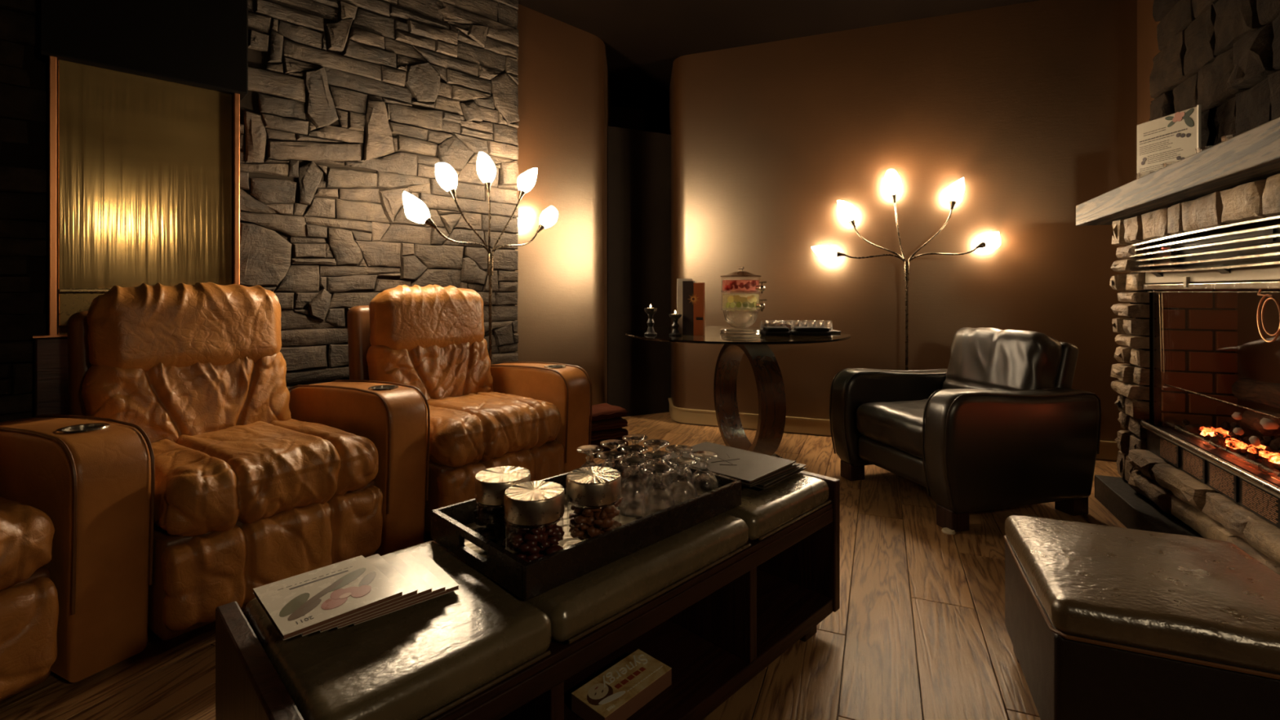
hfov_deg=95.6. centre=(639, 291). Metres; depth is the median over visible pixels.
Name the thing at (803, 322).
tumbler
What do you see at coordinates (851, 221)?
socket
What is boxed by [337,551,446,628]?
magazine
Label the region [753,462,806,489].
folder
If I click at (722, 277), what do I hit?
jar
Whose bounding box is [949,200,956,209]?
socket
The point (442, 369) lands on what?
lumbar cushion
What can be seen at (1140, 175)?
tealight holder
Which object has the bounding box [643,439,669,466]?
glass goblet
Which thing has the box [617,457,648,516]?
glass goblet
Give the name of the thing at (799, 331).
folded napkin
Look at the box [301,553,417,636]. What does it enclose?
magazine
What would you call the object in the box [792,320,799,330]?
tumbler
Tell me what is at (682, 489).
glass goblet
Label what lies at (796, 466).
folder
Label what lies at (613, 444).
glass goblet
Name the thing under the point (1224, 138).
tealight holder
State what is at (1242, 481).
vent grille
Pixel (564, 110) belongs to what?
wall
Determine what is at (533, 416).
recliner
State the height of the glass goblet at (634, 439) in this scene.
0.120 m
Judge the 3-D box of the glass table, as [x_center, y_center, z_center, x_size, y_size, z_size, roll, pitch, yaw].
[0.558,0.622,3.420,1.290,0.757,1.290,0,0,0]
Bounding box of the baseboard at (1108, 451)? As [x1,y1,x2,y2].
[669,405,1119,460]
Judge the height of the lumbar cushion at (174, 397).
0.453 m
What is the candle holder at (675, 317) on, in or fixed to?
on the glass table
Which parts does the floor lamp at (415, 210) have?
lamp shade, lamp shade, gooseneck arm, gooseneck arm, lamp shade, gooseneck arm, gooseneck arm, gooseneck arm, lamp shade, lamp shade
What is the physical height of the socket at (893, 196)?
0.058 m
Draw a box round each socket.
[424,217,436,228]
[448,188,456,199]
[484,182,491,192]
[518,190,525,199]
[536,223,544,232]
[836,251,844,257]
[848,219,855,228]
[890,194,897,203]
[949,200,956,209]
[976,241,986,248]
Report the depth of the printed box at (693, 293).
3.19 m
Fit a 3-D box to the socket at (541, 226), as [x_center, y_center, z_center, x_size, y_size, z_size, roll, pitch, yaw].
[-0.601,-0.383,3.530,0.039,0.060,0.054,0,0,35]
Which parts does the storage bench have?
panel, rail, panel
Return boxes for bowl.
[722,310,758,328]
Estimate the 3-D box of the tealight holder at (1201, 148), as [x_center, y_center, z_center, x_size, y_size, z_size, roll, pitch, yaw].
[1.905,-0.465,1.947,0.060,0.036,0.057,0,0,0]
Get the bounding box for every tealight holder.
[1137,171,1154,178]
[1162,160,1177,167]
[1195,145,1213,153]
[1221,133,1241,142]
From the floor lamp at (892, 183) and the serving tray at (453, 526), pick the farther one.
the floor lamp at (892, 183)
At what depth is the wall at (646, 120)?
5.66 m
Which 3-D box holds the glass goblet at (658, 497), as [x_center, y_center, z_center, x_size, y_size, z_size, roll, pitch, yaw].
[0.043,0.474,1.354,0.082,0.120,0.082,0,0,-45]
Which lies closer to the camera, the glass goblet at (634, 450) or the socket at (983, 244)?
the glass goblet at (634, 450)
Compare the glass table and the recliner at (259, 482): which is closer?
the recliner at (259, 482)
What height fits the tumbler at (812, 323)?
0.058 m
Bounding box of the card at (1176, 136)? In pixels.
[1137,104,1200,173]
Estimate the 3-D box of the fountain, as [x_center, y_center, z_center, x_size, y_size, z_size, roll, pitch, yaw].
[-1.931,-0.393,2.295,0.125,1.775,0.650,0,0,45]
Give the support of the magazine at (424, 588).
on the magazine at (409, 559)
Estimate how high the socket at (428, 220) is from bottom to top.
0.056 m
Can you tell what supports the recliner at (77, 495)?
on the floor
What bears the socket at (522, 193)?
attached to the floor lamp at (415, 210)
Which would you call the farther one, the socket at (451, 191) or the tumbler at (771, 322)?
the tumbler at (771, 322)
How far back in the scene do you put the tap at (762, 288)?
3.16 m
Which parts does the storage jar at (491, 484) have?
lid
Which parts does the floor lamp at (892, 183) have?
lamp shade, lamp shade, gooseneck arm, gooseneck arm, lamp shade, gooseneck arm, gooseneck arm, gooseneck arm, lamp shade, lamp shade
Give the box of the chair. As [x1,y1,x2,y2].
[829,327,1101,534]
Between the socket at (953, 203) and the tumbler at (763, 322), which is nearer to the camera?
the tumbler at (763, 322)
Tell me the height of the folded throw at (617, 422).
0.052 m
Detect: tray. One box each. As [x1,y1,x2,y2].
[431,453,741,600]
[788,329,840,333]
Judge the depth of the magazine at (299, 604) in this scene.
0.96 m
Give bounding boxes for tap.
[755,285,765,293]
[755,302,764,311]
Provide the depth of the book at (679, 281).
3.33 m
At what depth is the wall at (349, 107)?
2.81 m
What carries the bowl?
on the dispenser
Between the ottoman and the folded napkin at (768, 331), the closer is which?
the ottoman
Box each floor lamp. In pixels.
[403,151,558,364]
[811,168,1000,370]
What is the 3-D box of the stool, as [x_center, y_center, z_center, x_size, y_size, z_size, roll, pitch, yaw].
[-0.225,0.921,3.150,0.300,0.157,0.260,0,0,-20]
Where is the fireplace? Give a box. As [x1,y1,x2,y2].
[1075,0,1279,575]
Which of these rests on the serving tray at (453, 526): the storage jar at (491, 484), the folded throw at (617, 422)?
the storage jar at (491, 484)
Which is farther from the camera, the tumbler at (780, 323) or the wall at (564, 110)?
the wall at (564, 110)
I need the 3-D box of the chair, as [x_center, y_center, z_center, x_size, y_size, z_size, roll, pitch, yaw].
[1.566,0.594,2.875,0.902,0.813,0.830,0,0,-16]
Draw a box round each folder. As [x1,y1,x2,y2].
[666,441,795,485]
[741,462,799,487]
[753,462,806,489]
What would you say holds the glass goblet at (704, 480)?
on the serving tray at (453, 526)
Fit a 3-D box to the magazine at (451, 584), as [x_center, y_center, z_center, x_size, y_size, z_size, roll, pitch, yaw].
[-0.456,0.537,1.067,0.176,0.008,0.188,0,0,-40]
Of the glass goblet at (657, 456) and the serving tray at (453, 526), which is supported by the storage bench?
the serving tray at (453, 526)
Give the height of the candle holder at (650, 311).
0.172 m
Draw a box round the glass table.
[625,325,851,458]
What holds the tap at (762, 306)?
on the dispenser
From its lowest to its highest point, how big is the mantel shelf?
0.106 m
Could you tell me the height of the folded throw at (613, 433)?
0.052 m
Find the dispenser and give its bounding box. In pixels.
[719,266,766,335]
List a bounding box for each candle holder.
[644,304,657,334]
[668,310,681,335]
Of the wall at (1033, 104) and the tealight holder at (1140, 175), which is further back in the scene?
the wall at (1033, 104)
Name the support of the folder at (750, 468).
on the folder at (796, 466)
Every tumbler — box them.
[760,320,767,330]
[768,320,775,327]
[776,320,783,327]
[784,320,791,330]
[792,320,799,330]
[800,320,808,326]
[808,320,816,327]
[817,320,824,327]
[825,320,832,330]
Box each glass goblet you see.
[576,444,604,467]
[596,450,625,507]
[600,439,626,473]
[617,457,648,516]
[621,444,648,480]
[622,434,648,458]
[640,464,675,518]
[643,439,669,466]
[643,450,671,488]
[665,444,693,481]
[666,457,697,504]
[688,450,718,495]
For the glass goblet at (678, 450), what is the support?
on the serving tray at (453, 526)
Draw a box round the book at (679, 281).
[676,278,692,333]
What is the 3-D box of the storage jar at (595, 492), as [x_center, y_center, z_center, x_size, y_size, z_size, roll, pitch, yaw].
[-0.096,0.460,1.225,0.119,0.147,0.115,0,0,0]
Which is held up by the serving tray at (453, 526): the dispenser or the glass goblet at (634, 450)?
the glass goblet at (634, 450)
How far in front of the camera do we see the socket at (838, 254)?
3.76 m
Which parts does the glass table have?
glass, plate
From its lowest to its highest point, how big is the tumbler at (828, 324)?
0.058 m
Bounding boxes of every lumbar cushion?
[81,351,291,443]
[366,338,493,401]
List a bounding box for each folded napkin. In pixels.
[760,326,790,336]
[790,326,831,336]
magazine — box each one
[253,555,403,639]
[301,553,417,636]
[319,552,432,632]
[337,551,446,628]
[353,550,459,625]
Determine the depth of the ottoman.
1.15 m
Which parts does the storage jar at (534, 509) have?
lid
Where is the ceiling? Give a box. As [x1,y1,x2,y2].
[518,0,1039,111]
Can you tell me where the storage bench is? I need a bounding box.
[215,470,839,719]
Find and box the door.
[607,125,671,417]
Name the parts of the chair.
leg, armrest, seat, seat frame, leg, backrest, armrest, leg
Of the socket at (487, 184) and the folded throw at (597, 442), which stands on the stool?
the folded throw at (597, 442)
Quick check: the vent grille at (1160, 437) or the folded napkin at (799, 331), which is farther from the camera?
the folded napkin at (799, 331)
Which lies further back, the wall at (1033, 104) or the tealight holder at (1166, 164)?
the wall at (1033, 104)
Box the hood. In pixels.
[38,0,248,99]
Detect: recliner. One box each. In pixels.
[0,414,155,701]
[66,281,430,640]
[346,284,592,534]
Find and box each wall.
[0,0,519,422]
[515,4,611,404]
[611,106,666,133]
[666,0,1137,461]
[1137,0,1279,439]
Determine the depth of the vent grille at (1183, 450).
2.16 m
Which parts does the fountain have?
rail, water panel, rail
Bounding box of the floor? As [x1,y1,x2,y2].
[0,412,1126,719]
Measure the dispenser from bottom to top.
0.383 m
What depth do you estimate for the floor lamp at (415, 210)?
3.11 m
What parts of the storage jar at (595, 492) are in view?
lid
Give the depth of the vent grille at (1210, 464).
1.98 m
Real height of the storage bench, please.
0.454 m
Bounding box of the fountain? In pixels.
[32,0,248,417]
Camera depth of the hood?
2.26 m
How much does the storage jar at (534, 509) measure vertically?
0.147 m
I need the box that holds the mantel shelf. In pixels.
[1075,116,1279,226]
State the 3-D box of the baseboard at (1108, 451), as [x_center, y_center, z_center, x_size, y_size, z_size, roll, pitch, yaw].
[1.473,0.942,3.940,2.997,0.093,0.362,0,0,29]
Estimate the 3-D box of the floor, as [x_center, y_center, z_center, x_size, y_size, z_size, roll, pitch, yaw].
[0.383,1.030,0.924,12.000,0.060,12.000,0,0,22]
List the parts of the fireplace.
rating plate, rating plate, rail, rail, access panel, grate rod, rating plate, rating plate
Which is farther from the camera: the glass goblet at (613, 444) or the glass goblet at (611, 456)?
the glass goblet at (613, 444)
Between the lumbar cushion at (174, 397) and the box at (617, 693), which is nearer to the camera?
the box at (617, 693)
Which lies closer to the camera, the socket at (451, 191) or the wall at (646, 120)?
the socket at (451, 191)
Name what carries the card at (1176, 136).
on the fireplace
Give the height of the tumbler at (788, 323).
0.058 m
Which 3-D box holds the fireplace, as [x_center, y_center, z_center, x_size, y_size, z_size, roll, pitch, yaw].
[2.148,-0.390,1.971,0.580,2.780,2.270,0,0,23]
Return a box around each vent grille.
[1160,437,1177,464]
[1182,449,1202,479]
[1209,463,1234,498]
[1242,480,1278,524]
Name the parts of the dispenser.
lid, lid knob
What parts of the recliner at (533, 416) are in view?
seat, armrest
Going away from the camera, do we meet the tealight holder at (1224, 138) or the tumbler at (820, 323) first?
the tealight holder at (1224, 138)
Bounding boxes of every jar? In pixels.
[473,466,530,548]
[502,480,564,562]
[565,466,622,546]
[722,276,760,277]
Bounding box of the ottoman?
[1003,515,1279,719]
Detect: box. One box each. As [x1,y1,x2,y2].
[571,648,671,719]
[682,280,704,335]
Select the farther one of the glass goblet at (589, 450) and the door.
the door
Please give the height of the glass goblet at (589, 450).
0.120 m
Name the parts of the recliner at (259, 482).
seat, armrest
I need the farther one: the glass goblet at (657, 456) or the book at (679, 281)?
the book at (679, 281)
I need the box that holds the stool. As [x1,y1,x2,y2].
[593,448,626,457]
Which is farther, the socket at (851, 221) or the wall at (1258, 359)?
the socket at (851, 221)
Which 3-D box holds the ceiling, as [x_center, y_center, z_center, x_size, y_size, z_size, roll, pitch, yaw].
[0.000,-1.830,1.000,11.000,0.100,12.000,0,0,0]
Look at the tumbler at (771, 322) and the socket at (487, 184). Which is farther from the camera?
the tumbler at (771, 322)
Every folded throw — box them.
[588,427,628,441]
[588,437,628,449]
[589,403,628,422]
[589,417,627,431]

